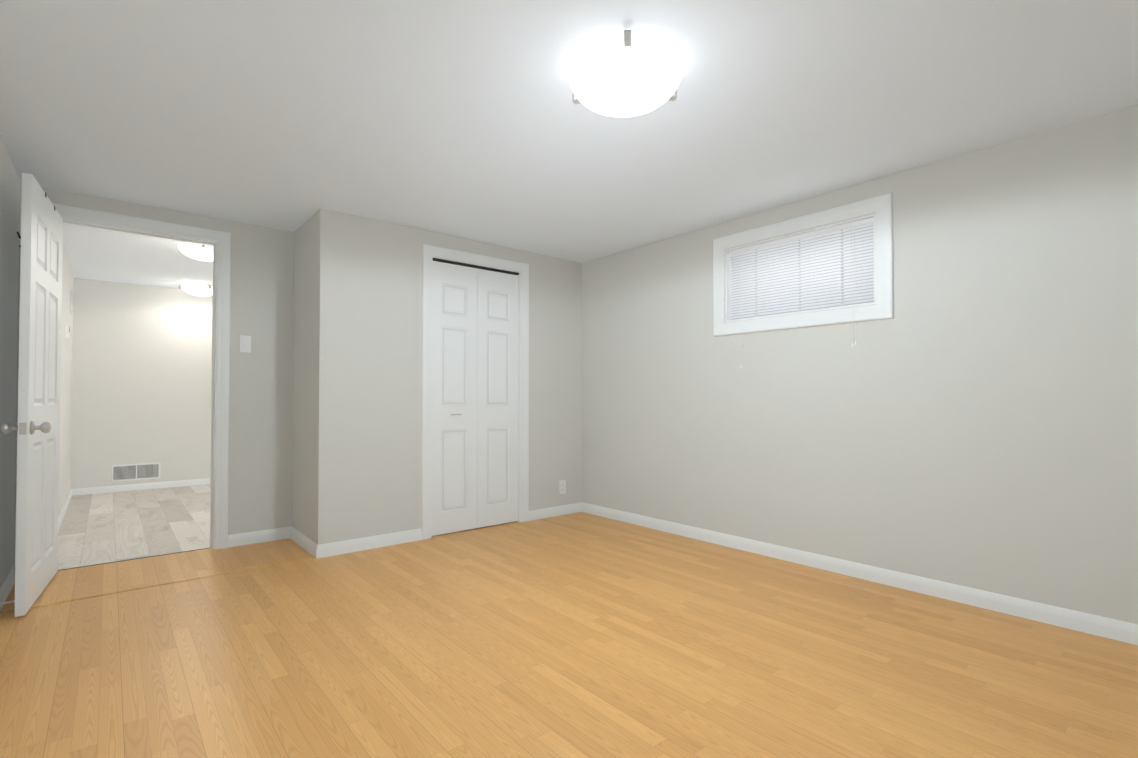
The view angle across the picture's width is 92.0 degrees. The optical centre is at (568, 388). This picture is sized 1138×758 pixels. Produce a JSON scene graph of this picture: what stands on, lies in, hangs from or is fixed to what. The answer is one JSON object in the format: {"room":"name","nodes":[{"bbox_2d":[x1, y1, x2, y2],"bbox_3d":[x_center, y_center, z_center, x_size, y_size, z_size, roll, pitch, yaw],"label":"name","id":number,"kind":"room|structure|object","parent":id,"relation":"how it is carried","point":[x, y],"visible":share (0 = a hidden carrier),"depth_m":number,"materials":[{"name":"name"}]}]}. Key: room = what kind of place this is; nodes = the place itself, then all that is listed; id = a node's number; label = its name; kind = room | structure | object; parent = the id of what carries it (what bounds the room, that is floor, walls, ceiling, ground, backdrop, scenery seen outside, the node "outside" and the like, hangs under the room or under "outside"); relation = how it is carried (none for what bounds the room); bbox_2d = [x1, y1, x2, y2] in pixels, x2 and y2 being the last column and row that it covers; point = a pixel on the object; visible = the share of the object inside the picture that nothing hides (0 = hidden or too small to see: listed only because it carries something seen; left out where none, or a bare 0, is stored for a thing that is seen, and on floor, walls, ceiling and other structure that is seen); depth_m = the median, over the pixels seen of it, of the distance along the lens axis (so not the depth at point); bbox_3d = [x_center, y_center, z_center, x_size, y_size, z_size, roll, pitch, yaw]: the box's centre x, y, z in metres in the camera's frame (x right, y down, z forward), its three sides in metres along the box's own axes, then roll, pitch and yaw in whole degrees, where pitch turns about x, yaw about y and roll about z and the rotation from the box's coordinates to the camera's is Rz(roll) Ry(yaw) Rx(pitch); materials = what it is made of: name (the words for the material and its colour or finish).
{"room":"empty basement bedroom","nodes":[
{"label":"empty basement bedroom","id":0,"kind":"room"},
{"bbox_2d":[0,134,19,587],"bbox_3d":[-1.415,-0.089,0.953,0.140,2.270,5.830,1,-1,-40],"label":"wall","id":1,"kind":"structure","parent":0,"point":[9,228],"depth_m":2.87,"materials":[{"name":"white paint"}]},
{"bbox_2d":[0,564,14,610],"bbox_3d":[-1.360,1.005,1.000,0.030,0.083,5.580,1,-1,-40],"label":"baseboard","id":2,"kind":"structure","parent":1,"relation":"attached to","point":[6,587],"depth_m":2.87,"materials":[{"name":"white wood"}]},
{"bbox_2d":[0,600,14,605],"bbox_3d":[-2.705,1.030,2.652,0.063,0.022,0.021,1,-1,-40],"label":"door stop","id":3,"kind":"object","parent":2,"relation":"attached to","point":[7,602],"visible":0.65,"depth_m":2.65,"materials":[{"name":"white plastic"}]},
{"bbox_2d":[0,173,62,616],"bbox_3d":[-2.818,0.025,2.895,0.174,2.084,0.824,1,-1,-40],"label":"hall door","id":4,"kind":"structure","parent":1,"relation":"in","point":[37,427],"depth_m":2.76,"materials":[{"name":"white paint"},{"name":"satin nickel"}]},
{"bbox_2d":[58,242,73,517],"bbox_3d":[-4.279,-0.048,4.567,0.100,2.310,3.390,1,-1,-40],"label":"wall","id":5,"kind":"structure","parent":0,"point":[66,406],"depth_m":4.96,"materials":[{"name":"white paint"}]},
{"bbox_2d":[58,489,72,530],"bbox_3d":[-4.198,1.072,4.538,0.012,0.070,3.270,1,-1,-40],"label":"baseboard","id":6,"kind":"structure","parent":5,"relation":"attached to","point":[62,514],"depth_m":4.87,"materials":[{"name":"white wood"}]},
{"bbox_2d":[65,324,69,338],"bbox_3d":[-4.447,-0.507,4.871,0.024,0.125,0.085,1,-1,-40],"label":"thermostat","id":7,"kind":"object","parent":5,"relation":"attached to","point":[67,330],"visible":1,"depth_m":4.84,"materials":[{"name":"white plastic"}]},
{"bbox_2d":[69,289,72,315],"bbox_3d":[-4.889,-0.849,5.394,0.010,0.220,0.360,1,-1,-40],"label":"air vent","id":8,"kind":"object","parent":5,"relation":"in","point":[70,302],"visible":1,"depth_m":5.30,"materials":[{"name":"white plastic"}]},
{"bbox_2d":[58,484,209,569],"bbox_3d":[-2.863,1.187,5.693,3.745,0.120,3.450,1,-1,-40],"label":"floor","id":9,"kind":"structure","parent":0,"point":[98,528],"depth_m":4.44,"materials":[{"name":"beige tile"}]},
{"bbox_2d":[71,278,212,488],"bbox_3d":[-3.938,-0.006,6.998,3.545,2.310,0.100,1,-1,-40],"label":"wall","id":10,"kind":"structure","parent":0,"point":[142,375],"depth_m":6.18,"materials":[{"name":"white paint"}]},
{"bbox_2d":[111,462,159,481],"bbox_3d":[-4.844,0.929,6.152,0.430,0.180,0.010,1,-1,-40],"label":"air vent","id":11,"kind":"object","parent":10,"relation":"in","point":[128,472],"visible":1,"depth_m":6.14,"materials":[{"name":"white plastic"}]},
{"bbox_2d":[73,478,210,495],"bbox_3d":[-3.903,1.113,6.936,3.545,0.070,0.012,1,-1,-40],"label":"baseboard","id":12,"kind":"structure","parent":10,"relation":"attached to","point":[116,488],"depth_m":6.16,"materials":[{"name":"white wood"}]},
{"bbox_2d":[14,183,293,563],"bbox_3d":[-1.774,-0.111,4.384,3.715,2.430,0.110,1,-1,-40],"label":"wall","id":13,"kind":"structure","parent":0,"point":[260,393],"depth_m":3.92,"materials":[{"name":"white paint"}]},
{"bbox_2d":[58,548,207,570],"bbox_3d":[-2.771,1.089,3.522,0.816,0.002,0.008,1,-1,-40],"label":"trim","id":14,"kind":"structure","parent":13,"relation":"attached to","point":[131,559],"depth_m":3.50,"materials":[{"name":"brown metal"}]},
{"bbox_2d":[52,203,230,548],"bbox_3d":[-2.768,-0.002,3.537,0.982,2.183,0.129,1,-1,-40],"label":"door frame","id":15,"kind":"structure","parent":13,"relation":"attached to","point":[222,239],"depth_m":3.77,"materials":[{"name":"white wood"}]},
{"bbox_2d":[239,335,250,352],"bbox_3d":[-2.287,-0.317,3.879,0.072,0.118,0.010,1,-1,-40],"label":"light switch","id":16,"kind":"object","parent":13,"relation":"attached to","point":[244,343],"visible":1,"depth_m":3.88,"materials":[{"name":"white plastic"}]},
{"bbox_2d":[228,527,287,546],"bbox_3d":[-2.219,1.055,3.910,0.369,0.083,0.013,1,-1,-40],"label":"baseboard","id":17,"kind":"structure","parent":13,"relation":"attached to","point":[254,537],"depth_m":3.91,"materials":[{"name":"white wood"}]},
{"bbox_2d":[292,212,316,541],"bbox_3d":[-1.830,-0.039,3.885,0.090,2.270,0.580,1,-1,-40],"label":"wall","id":18,"kind":"structure","parent":0,"point":[303,416],"depth_m":3.84,"materials":[{"name":"white paint"}]},
{"bbox_2d":[288,526,312,554],"bbox_3d":[-1.844,1.053,3.803,0.013,0.083,0.660,1,-1,-40],"label":"baseboard","id":19,"kind":"structure","parent":18,"relation":"attached to","point":[303,541],"depth_m":3.83,"materials":[{"name":"white wood"}]},
{"bbox_2d":[314,208,581,544],"bbox_3d":[-0.781,-0.032,4.327,2.265,2.270,0.090,1,-1,-40],"label":"wall","id":20,"kind":"structure","parent":0,"point":[368,381],"depth_m":3.87,"materials":[{"name":"white paint"}]},
{"bbox_2d":[312,528,421,558],"bbox_3d":[-1.349,1.052,3.765,0.723,0.083,0.013,1,-1,-40],"label":"baseboard","id":21,"kind":"structure","parent":20,"relation":"attached to","point":[365,543],"depth_m":3.73,"materials":[{"name":"white wood"}]},
{"bbox_2d":[431,261,518,535],"bbox_3d":[-0.725,0.070,4.339,0.784,2.050,0.056,1,-1,-40],"label":"closet door","id":22,"kind":"structure","parent":20,"relation":"in","point":[474,398],"depth_m":4.32,"materials":[{"name":"white wood"}]},
{"bbox_2d":[421,244,528,539],"bbox_3d":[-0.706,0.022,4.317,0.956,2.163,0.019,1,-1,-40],"label":"trim","id":23,"kind":"structure","parent":20,"relation":"attached to","point":[429,252],"depth_m":4.09,"materials":[{"name":"white wood"}]},
{"bbox_2d":[529,503,579,520],"bbox_3d":[-0.122,1.070,4.793,0.580,0.083,0.013,1,-1,-40],"label":"baseboard","id":24,"kind":"structure","parent":20,"relation":"attached to","point":[537,514],"depth_m":4.78,"materials":[{"name":"white wood"}]},
{"bbox_2d":[559,480,565,493],"bbox_3d":[-0.057,0.867,4.855,0.072,0.118,0.008,1,-1,-40],"label":"outlet","id":25,"kind":"object","parent":20,"relation":"attached to","point":[562,486],"visible":1,"depth_m":4.85,"materials":[{"name":"white plastic"}]},
{"bbox_2d":[0,512,1137,757],"bbox_3d":[0.037,1.127,2.200,3.715,0.120,5.630,1,-1,-40],"label":"floor","id":26,"kind":"structure","parent":0,"point":[580,634],"depth_m":2.15,"materials":[{"name":"brown wood"}]},
{"bbox_2d":[0,556,314,613],"bbox_3d":[-2.189,1.079,3.096,1.418,0.006,0.040,1,-1,-40],"label":"trim","id":27,"kind":"structure","parent":26,"relation":"on","point":[136,588],"depth_m":3.02,"materials":[{"name":"laminate"}]},
{"bbox_2d":[0,0,1137,288],"bbox_3d":[-0.965,-1.260,3.561,4.155,0.160,9.220,1,-1,-40],"label":"ceiling","id":28,"kind":"structure","parent":0,"point":[464,118],"depth_m":2.34,"materials":[{"name":"white paint"}]},
{"bbox_2d":[178,242,212,260],"bbox_3d":[-3.044,-1.139,4.586,0.365,0.128,0.376,1,-1,-40],"label":"hall ceiling light","id":29,"kind":"object","parent":28,"relation":"attached to","point":[199,252],"visible":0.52,"depth_m":4.47,"materials":[{"name":"white glass"}]},
{"bbox_2d":[179,283,212,295],"bbox_3d":[-4.169,-1.111,6.193,0.376,0.128,0.367,1,-1,-40],"label":"hall ceiling light","id":30,"kind":"object","parent":28,"relation":"attached to","point":[199,289],"visible":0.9,"depth_m":6.09,"materials":[{"name":"white glass"}]},
{"bbox_2d":[568,30,682,116],"bbox_3d":[0.211,-1.129,2.059,0.438,0.153,0.436,1,-1,-40],"label":"ceiling light","id":31,"kind":"object","parent":28,"relation":"attached to","point":[627,75],"visible":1,"depth_m":1.94,"materials":[{"name":"white glass"}]},
{"bbox_2d":[582,104,1137,623],"bbox_3d":[1.601,-0.046,3.479,0.300,2.270,5.830,1,-1,-40],"label":"wall","id":32,"kind":"structure","parent":0,"point":[966,414],"depth_m":2.88,"materials":[{"name":"white paint"}]},
{"bbox_2d":[725,214,875,321],"bbox_3d":[1.515,-0.727,3.563,0.260,0.515,0.988,1,-1,-40],"label":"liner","id":33,"kind":"object","parent":32,"relation":"attached to","point":[727,288],"visible":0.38,"depth_m":3.52,"materials":[{"name":"white"}]},
{"bbox_2d":[713,192,893,335],"bbox_3d":[1.432,-0.729,3.493,0.087,0.695,1.168,1,-1,-40],"label":"window","id":34,"kind":"structure","parent":32,"relation":"in","point":[813,270],"depth_m":3.42,"materials":[{"name":"white"}]},
{"bbox_2d":[740,251,743,368],"bbox_3d":[1.171,-0.536,3.726,0.011,0.808,0.024,1,-1,-40],"label":"blind cord","id":35,"kind":"object","parent":34,"relation":"hanging from","point":[742,291],"depth_m":3.72,"materials":[{"name":"white fabric"}]},
{"bbox_2d":[851,225,855,347],"bbox_3d":[1.640,-0.591,3.168,0.011,0.715,0.025,1,-1,-40],"label":"blind cord","id":36,"kind":"object","parent":34,"relation":"hanging from","point":[851,225],"depth_m":3.17,"materials":[{"name":"white plastic"}]},
{"bbox_2d":[580,502,1137,644],"bbox_3d":[1.687,1.041,3.115,0.013,0.083,4.910,1,-1,-40],"label":"baseboard","id":37,"kind":"structure","parent":32,"relation":"attached to","point":[1118,630],"depth_m":2.94,"materials":[{"name":"white wood"}]}
]}

